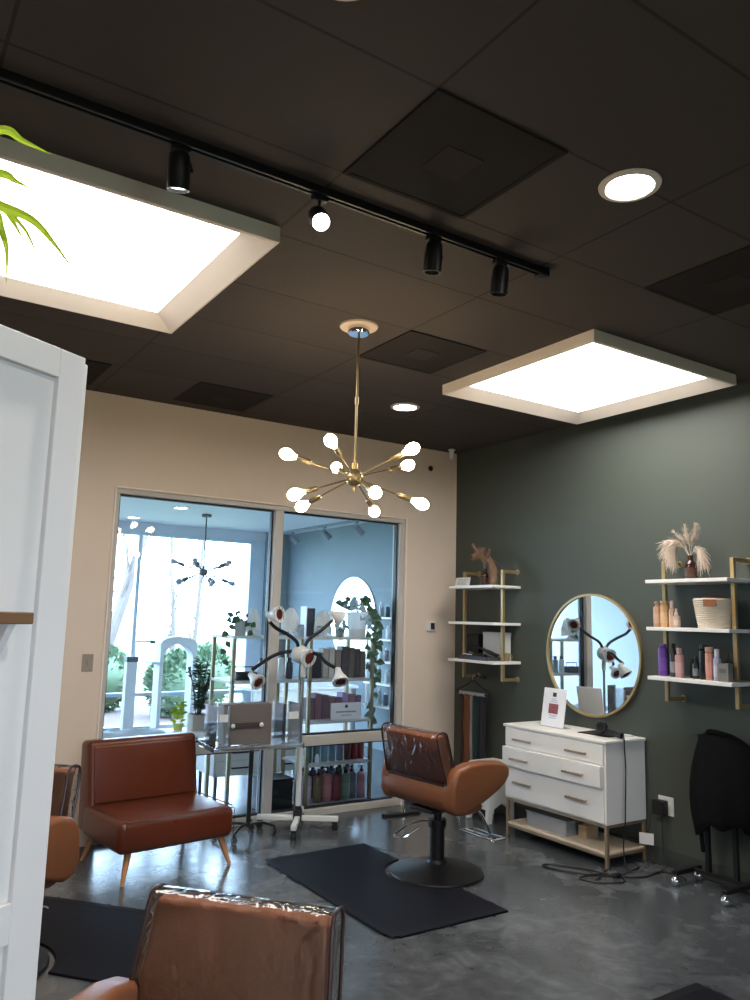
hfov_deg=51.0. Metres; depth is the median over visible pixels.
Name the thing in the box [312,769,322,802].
bottle
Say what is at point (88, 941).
mat
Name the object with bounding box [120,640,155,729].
post
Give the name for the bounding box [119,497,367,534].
ceiling
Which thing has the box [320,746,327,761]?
bottle
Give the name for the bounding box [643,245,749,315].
ceiling vent
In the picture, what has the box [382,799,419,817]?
stand
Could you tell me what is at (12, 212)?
spider plant
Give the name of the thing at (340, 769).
bottle
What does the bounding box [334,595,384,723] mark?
pothos plant
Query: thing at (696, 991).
mat
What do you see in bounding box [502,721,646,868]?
dresser
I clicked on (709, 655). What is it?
bottle
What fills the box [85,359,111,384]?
ceiling vent
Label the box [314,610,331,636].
shell ornament
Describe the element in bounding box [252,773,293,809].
bin
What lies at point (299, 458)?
socket
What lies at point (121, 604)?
bare tree
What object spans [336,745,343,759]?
bottle
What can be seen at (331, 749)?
bottle
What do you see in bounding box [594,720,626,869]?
hair dryer
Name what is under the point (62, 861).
chair
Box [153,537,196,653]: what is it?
bare tree
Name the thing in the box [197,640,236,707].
shrub
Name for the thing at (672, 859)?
baseboard
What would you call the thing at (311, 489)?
socket
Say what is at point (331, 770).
bottle
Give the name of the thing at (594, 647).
round mirror
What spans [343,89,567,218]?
ceiling vent
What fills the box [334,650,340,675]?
product box
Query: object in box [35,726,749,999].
floor
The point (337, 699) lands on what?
product box
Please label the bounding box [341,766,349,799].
bottle
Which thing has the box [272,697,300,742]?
bin
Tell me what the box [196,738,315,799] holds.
console
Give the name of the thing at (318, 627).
glass jar
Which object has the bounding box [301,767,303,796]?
bottle
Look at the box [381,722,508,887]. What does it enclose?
chair
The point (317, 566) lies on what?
wall
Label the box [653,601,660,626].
bottle
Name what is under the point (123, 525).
wall
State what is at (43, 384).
tall cabinet
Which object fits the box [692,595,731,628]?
rope basket
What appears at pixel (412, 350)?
ceiling vent
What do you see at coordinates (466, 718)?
extension
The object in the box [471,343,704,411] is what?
diffuser
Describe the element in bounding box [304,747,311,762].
bottle
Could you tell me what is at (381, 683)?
shelf
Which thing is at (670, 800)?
wall outlet
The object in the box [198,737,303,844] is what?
tray stand
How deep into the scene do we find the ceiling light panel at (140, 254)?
3.26 m
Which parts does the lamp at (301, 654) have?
infrared bulb, flexible arm, arm, infrared bulb, flexible arm, arm, infrared bulb, flexible arm, arm, flexible arm, infrared bulb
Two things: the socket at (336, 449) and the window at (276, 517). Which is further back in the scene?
the window at (276, 517)
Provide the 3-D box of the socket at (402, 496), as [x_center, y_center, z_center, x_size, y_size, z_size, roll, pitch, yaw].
[0.150,-0.013,4.018,0.082,0.047,0.026,2,-9,0]
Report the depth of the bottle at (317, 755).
6.38 m
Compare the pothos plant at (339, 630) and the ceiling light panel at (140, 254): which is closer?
the ceiling light panel at (140, 254)
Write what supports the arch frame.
on the floor
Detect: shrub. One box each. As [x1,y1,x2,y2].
[105,643,136,712]
[140,647,206,717]
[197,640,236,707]
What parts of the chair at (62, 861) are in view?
backrest, armrest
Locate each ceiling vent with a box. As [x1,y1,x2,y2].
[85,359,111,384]
[173,382,272,411]
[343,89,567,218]
[359,330,486,373]
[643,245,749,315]
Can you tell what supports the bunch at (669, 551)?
in the vase at (690, 566)
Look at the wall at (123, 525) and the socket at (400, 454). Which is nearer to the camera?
the socket at (400, 454)
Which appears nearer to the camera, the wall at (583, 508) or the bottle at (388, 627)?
the wall at (583, 508)
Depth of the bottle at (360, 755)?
6.66 m
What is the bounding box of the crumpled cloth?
[103,727,165,737]
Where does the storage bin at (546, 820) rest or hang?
on the dresser
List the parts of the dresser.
leg, handle, handle, handle, drawer, drawer, drawer, handle, handle, handle, leg, leg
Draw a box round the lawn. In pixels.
[109,631,243,706]
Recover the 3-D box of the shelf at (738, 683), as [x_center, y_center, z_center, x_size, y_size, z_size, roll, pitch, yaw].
[2.009,0.810,4.843,0.300,0.906,0.573,7,-10,-33]
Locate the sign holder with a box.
[541,687,570,728]
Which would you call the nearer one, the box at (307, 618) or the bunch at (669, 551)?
the bunch at (669, 551)
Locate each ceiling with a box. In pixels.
[0,0,749,453]
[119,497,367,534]
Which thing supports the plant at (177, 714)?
on the table at (201, 733)
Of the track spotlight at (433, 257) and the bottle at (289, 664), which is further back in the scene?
the bottle at (289, 664)
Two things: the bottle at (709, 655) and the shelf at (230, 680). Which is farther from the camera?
the shelf at (230, 680)
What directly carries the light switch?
attached to the wall at (126, 441)
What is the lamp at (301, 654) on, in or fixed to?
on the floor
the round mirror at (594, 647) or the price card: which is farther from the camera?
the price card
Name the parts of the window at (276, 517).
sill, rail, rail, sill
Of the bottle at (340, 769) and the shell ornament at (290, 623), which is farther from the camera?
the bottle at (340, 769)
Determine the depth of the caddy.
6.18 m
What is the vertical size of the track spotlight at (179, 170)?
0.154 m
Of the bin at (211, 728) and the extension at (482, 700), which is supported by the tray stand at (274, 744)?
the bin at (211, 728)
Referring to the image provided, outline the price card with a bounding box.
[455,577,470,585]
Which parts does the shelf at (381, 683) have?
post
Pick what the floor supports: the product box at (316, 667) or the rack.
the rack
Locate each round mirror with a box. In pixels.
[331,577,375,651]
[546,594,643,717]
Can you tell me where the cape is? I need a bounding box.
[689,729,749,851]
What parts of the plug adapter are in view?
cord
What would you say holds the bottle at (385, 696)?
on the shelf at (381, 683)
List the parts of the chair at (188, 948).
armrest, backrest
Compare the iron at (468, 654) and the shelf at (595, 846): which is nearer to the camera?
the shelf at (595, 846)
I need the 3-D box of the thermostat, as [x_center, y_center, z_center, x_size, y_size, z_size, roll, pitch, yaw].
[0.492,1.105,6.882,0.090,0.090,0.024,7,-10,-33]
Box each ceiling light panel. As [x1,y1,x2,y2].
[0,136,279,333]
[442,329,735,423]
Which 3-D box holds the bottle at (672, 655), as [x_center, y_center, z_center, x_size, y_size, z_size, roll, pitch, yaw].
[1.878,1.005,4.933,0.052,0.205,0.065,-2,-9,22]
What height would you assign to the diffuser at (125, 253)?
0.006 m
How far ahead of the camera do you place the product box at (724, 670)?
4.57 m
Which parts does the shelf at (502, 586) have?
post, post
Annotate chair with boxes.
[37,764,81,976]
[69,883,344,999]
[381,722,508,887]
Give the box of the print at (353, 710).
[336,710,355,712]
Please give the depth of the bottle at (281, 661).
6.40 m
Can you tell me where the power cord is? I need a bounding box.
[541,863,686,883]
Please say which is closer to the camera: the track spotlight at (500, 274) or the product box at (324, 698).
the track spotlight at (500, 274)
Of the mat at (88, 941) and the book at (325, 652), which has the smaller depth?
the mat at (88, 941)
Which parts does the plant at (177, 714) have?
pot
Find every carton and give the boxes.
[466,633,482,653]
[483,632,510,660]
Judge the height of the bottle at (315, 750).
0.225 m
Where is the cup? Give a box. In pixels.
[505,653,512,660]
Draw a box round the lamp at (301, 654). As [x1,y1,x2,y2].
[248,606,348,839]
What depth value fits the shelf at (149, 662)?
8.44 m
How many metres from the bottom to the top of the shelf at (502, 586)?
0.906 m
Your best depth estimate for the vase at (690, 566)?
4.92 m
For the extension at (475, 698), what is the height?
0.666 m
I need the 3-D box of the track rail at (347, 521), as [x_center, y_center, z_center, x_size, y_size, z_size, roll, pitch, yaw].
[-0.700,0.347,10.338,0.044,0.034,2.740,7,-10,-33]
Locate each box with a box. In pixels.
[218,701,271,745]
[300,606,314,636]
[303,697,313,719]
[304,652,321,678]
[311,693,321,719]
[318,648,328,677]
[321,694,327,718]
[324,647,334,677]
[328,695,334,718]
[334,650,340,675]
[335,696,341,702]
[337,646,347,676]
[337,692,347,702]
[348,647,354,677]
[348,693,354,701]
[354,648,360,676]
[355,694,360,701]
[360,651,365,676]
[578,823,597,838]
[717,663,733,681]
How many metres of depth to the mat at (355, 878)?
4.37 m
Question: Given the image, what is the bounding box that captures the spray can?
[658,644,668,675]
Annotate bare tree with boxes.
[110,534,147,644]
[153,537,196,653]
[164,540,228,642]
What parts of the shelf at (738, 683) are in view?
post, post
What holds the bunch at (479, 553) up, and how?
in the vase at (484, 576)
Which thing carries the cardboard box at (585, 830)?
on the dresser
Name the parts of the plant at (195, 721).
pot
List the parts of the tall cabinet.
panel, panel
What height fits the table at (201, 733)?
0.575 m
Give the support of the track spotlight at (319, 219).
attached to the track rail at (18, 82)
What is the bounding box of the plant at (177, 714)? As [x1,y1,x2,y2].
[169,701,187,730]
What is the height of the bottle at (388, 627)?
0.150 m
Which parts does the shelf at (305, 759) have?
post, post, post, post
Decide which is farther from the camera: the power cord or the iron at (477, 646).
the iron at (477, 646)
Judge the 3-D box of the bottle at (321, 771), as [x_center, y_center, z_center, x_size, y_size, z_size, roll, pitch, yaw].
[-0.449,2.358,6.635,0.076,0.278,0.075,4,-9,-15]
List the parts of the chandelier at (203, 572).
bulb, stem, bulb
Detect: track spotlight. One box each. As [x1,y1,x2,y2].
[167,141,192,192]
[290,532,299,544]
[308,192,330,232]
[322,527,331,540]
[354,521,364,535]
[423,234,442,275]
[490,258,508,296]
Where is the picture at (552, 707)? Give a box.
[548,703,557,714]
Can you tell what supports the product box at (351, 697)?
on the shelf at (305, 759)
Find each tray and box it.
[198,737,303,752]
[458,655,500,660]
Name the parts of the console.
leg, leg, drawer, drawer, drawer, drawer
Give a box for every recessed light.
[126,516,140,518]
[172,506,188,508]
[390,403,419,410]
[598,168,661,202]
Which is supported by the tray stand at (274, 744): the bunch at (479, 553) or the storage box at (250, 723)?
the storage box at (250, 723)
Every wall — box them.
[55,390,456,846]
[118,520,265,728]
[284,522,392,751]
[454,381,749,872]
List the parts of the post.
post, pipe arm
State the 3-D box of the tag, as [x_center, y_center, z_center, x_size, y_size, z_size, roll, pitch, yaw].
[1.765,2.190,5.100,0.090,0.320,0.036,-3,-10,26]
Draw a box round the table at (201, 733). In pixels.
[103,727,209,795]
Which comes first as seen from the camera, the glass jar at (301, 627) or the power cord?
the power cord
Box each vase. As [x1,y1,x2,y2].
[481,569,488,584]
[684,555,696,578]
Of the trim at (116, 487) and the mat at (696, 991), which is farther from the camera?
the trim at (116, 487)
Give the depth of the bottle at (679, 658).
4.86 m
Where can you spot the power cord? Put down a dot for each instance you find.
(604, 873)
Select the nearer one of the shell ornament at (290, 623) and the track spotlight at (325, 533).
the shell ornament at (290, 623)
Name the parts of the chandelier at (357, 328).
bulb, bulb, bulb, arm, bulb, arm, arm, bulb, arm, stem, bulb, bulb, arm, arm, arm, bulb, bulb, bulb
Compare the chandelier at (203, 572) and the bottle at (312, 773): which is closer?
the bottle at (312, 773)
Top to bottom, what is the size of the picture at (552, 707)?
0.069 m
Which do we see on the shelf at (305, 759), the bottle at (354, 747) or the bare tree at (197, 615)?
the bottle at (354, 747)
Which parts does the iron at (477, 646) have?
handle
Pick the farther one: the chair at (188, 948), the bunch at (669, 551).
the bunch at (669, 551)
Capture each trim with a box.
[88,486,407,837]
[260,533,288,657]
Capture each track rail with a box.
[0,68,549,279]
[283,520,358,533]
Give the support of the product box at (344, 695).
on the shelf at (305, 759)
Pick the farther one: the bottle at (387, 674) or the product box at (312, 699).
the bottle at (387, 674)
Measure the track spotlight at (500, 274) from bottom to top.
0.152 m
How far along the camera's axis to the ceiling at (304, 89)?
2.66 m
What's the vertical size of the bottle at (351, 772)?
0.262 m
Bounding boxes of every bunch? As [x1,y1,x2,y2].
[471,544,500,584]
[656,523,710,576]
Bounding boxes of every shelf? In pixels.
[145,661,159,663]
[204,635,303,807]
[280,635,374,805]
[363,617,390,709]
[448,570,520,682]
[508,818,643,854]
[645,557,749,709]
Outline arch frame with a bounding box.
[145,636,196,728]
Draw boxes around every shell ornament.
[245,608,260,635]
[281,608,298,636]
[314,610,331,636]
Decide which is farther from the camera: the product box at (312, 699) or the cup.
the product box at (312, 699)
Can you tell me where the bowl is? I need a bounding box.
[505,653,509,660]
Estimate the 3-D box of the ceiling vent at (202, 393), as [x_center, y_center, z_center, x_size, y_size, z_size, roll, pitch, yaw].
[-1.082,-0.726,5.581,0.535,0.008,0.535,7,-10,-33]
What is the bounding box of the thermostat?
[426,621,435,630]
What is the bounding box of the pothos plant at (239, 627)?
[220,610,255,664]
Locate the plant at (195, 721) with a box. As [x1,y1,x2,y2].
[186,658,210,730]
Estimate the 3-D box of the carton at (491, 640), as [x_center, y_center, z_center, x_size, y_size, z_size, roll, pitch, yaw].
[1.003,1.204,6.474,0.084,0.225,0.254,7,-10,-33]
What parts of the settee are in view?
leg, leg, backrest, seat, leg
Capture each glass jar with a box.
[297,624,304,636]
[317,626,322,636]
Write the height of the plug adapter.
0.407 m
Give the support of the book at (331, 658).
on the shelf at (305, 759)
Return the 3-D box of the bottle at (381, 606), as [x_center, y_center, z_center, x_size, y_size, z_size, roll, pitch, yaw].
[0.075,1.293,9.278,0.055,0.180,0.056,-4,-10,32]
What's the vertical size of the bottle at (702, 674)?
0.205 m
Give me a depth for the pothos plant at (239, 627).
6.23 m
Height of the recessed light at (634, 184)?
0.010 m
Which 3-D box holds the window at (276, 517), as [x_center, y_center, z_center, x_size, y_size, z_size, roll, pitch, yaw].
[-0.837,1.228,6.064,2.493,2.385,0.115,7,-10,-33]
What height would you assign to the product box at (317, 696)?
0.208 m
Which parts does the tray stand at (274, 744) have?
leg, leg, leg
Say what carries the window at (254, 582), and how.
in the wall at (123, 525)
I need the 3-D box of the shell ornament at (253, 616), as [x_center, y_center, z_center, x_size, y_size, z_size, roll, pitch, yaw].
[-0.960,0.981,6.308,0.102,0.220,0.160,-5,-11,36]
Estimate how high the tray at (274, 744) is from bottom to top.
0.033 m
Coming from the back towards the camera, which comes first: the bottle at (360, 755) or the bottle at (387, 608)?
the bottle at (387, 608)
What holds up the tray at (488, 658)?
on the shelf at (502, 586)
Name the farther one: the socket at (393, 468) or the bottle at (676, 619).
the bottle at (676, 619)
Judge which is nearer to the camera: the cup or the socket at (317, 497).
the socket at (317, 497)
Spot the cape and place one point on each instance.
(719, 783)
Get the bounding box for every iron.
[463,653,486,656]
[472,644,499,656]
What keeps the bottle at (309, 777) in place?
on the shelf at (305, 759)
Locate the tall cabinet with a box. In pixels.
[0,324,87,999]
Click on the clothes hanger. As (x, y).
(472, 680)
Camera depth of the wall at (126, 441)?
6.05 m
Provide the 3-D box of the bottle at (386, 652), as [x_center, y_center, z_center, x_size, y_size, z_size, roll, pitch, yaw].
[0.134,1.788,9.094,0.055,0.150,0.056,-6,-11,39]
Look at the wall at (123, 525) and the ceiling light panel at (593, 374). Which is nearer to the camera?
the ceiling light panel at (593, 374)
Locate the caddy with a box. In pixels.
[230,666,256,680]
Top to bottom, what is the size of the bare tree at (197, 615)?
4.484 m
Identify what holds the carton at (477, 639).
on the shelf at (502, 586)
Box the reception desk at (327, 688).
[226,682,358,732]
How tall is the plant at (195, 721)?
0.587 m
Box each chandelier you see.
[171,514,234,586]
[279,319,428,516]
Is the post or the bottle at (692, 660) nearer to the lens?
the bottle at (692, 660)
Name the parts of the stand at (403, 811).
post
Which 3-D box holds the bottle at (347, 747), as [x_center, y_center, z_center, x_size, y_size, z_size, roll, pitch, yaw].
[-0.233,2.069,6.624,0.064,0.225,0.064,8,-11,-38]
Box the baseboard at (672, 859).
[494,803,749,892]
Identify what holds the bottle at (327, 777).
on the shelf at (305, 759)
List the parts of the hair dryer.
handle, cord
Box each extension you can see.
[463,694,469,762]
[473,695,478,759]
[478,696,485,758]
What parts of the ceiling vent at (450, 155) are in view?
core plate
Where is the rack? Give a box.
[671,733,749,906]
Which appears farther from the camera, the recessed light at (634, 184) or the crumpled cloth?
the crumpled cloth
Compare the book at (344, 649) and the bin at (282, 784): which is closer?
the bin at (282, 784)
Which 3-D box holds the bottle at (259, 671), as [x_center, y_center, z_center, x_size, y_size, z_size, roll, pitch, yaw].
[-0.915,1.357,6.324,0.059,0.170,0.060,-5,-11,38]
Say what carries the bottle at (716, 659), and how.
on the shelf at (738, 683)
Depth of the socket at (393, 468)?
4.18 m
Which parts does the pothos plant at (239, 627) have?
pot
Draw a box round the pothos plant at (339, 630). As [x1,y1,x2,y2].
[334,620,348,636]
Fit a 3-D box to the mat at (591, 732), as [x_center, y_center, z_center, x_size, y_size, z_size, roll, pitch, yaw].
[1.546,1.598,5.369,0.180,0.007,0.260,8,-11,-37]
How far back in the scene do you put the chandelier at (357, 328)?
4.03 m
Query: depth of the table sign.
6.61 m
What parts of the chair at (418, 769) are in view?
armrest, pump lever, backrest, seat mount, armrest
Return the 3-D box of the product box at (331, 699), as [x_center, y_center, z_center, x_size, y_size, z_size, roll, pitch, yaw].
[-0.391,1.753,6.657,0.058,0.184,0.100,7,-10,-33]
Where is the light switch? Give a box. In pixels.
[81,654,93,671]
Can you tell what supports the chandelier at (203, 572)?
hanging from the ceiling at (150, 511)
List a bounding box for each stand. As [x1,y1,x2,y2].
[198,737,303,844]
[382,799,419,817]
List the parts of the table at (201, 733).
leg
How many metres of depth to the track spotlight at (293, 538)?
11.00 m
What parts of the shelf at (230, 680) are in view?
post, post, post, post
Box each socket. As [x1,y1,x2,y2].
[296,455,311,463]
[304,486,317,493]
[308,495,320,503]
[332,446,341,456]
[366,498,372,508]
[388,465,401,471]
[390,451,403,460]
[397,493,411,501]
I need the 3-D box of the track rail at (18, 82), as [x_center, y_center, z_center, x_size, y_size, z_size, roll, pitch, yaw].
[-0.774,-1.175,2.446,3.650,0.036,0.048,7,-10,-33]
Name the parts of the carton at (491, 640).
lid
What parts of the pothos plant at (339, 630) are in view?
pot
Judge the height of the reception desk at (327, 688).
0.745 m
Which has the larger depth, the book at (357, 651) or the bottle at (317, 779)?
the book at (357, 651)
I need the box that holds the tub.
[230,671,256,680]
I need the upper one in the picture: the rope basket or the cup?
the rope basket
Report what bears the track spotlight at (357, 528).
attached to the track rail at (347, 521)
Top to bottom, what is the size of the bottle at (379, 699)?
0.180 m
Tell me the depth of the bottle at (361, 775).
6.61 m
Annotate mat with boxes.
[40,896,144,981]
[265,843,507,937]
[578,730,613,737]
[651,983,734,999]
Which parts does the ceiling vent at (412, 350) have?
core plate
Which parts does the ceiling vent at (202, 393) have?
core plate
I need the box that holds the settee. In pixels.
[78,732,234,886]
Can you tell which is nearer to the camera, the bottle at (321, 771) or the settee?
the settee
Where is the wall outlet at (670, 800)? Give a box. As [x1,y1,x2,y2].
[658,795,673,816]
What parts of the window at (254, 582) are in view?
sill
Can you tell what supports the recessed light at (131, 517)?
in the ceiling at (150, 511)
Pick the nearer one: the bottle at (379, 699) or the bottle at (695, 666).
the bottle at (695, 666)
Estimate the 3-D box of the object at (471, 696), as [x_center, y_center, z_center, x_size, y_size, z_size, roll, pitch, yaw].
[0.803,1.938,6.521,0.024,0.626,0.037,-4,-10,33]
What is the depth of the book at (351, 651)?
6.77 m
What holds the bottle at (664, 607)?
on the shelf at (738, 683)
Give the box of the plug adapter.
[651,799,667,872]
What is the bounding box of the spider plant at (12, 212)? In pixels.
[0,125,74,280]
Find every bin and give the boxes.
[204,699,230,747]
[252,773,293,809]
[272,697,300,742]
[525,808,584,836]
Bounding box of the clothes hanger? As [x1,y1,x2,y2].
[457,674,489,696]
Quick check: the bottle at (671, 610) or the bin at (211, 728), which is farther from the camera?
the bin at (211, 728)
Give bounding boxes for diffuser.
[0,159,239,311]
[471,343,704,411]
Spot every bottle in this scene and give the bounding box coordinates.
[257,658,262,674]
[277,654,284,678]
[285,658,292,678]
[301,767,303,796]
[301,769,311,803]
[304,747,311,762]
[308,767,316,797]
[312,746,319,762]
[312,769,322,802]
[315,754,318,763]
[319,766,325,775]
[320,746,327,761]
[322,766,331,801]
[328,745,335,760]
[328,765,335,774]
[331,767,340,800]
[335,765,343,774]
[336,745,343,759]
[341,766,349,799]
[343,744,350,759]
[348,765,355,797]
[351,743,357,758]
[356,764,365,797]
[357,743,363,758]
[377,688,381,704]
[378,648,382,659]
[379,602,383,616]
[383,692,387,705]
[384,648,388,660]
[384,670,389,683]
[385,604,389,616]
[385,626,389,638]
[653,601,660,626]
[660,601,668,626]
[669,601,674,626]
[670,643,676,676]
[672,608,680,627]
[675,648,683,677]
[690,659,693,677]
[692,655,698,678]
[698,645,707,679]
[705,647,713,679]
[713,649,720,680]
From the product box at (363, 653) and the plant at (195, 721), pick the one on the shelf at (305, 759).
the product box at (363, 653)
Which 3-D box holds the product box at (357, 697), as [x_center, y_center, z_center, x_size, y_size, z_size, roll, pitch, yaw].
[-0.171,1.780,6.800,0.058,0.184,0.100,7,-10,-33]
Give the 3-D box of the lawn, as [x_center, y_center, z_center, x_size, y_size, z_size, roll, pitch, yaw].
[-13.887,6.959,37.642,90.000,0.100,52.000,7,-10,-33]
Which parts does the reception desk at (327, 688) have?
leg, panel, leg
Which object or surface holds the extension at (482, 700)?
hanging from the clothes hanger
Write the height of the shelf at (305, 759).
1.360 m
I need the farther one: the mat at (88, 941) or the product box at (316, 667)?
the product box at (316, 667)
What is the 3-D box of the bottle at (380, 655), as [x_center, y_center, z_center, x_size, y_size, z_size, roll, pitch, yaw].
[0.063,1.788,9.203,0.056,0.180,0.055,7,-10,-34]
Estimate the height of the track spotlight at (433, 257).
0.152 m
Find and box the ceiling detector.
[448,449,454,459]
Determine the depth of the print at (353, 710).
6.60 m
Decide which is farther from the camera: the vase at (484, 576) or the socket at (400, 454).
the vase at (484, 576)
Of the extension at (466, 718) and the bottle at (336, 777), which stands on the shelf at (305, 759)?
the bottle at (336, 777)
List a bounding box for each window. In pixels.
[92,488,404,844]
[103,530,264,730]
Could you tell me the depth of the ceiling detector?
7.07 m
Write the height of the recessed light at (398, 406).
0.010 m
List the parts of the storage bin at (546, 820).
lid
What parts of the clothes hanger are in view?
frame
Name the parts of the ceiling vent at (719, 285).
core plate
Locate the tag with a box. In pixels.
[639,812,653,863]
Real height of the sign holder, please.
0.272 m
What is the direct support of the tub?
in the caddy
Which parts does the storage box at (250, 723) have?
strap handle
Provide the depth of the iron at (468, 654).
6.37 m
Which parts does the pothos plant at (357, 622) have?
pot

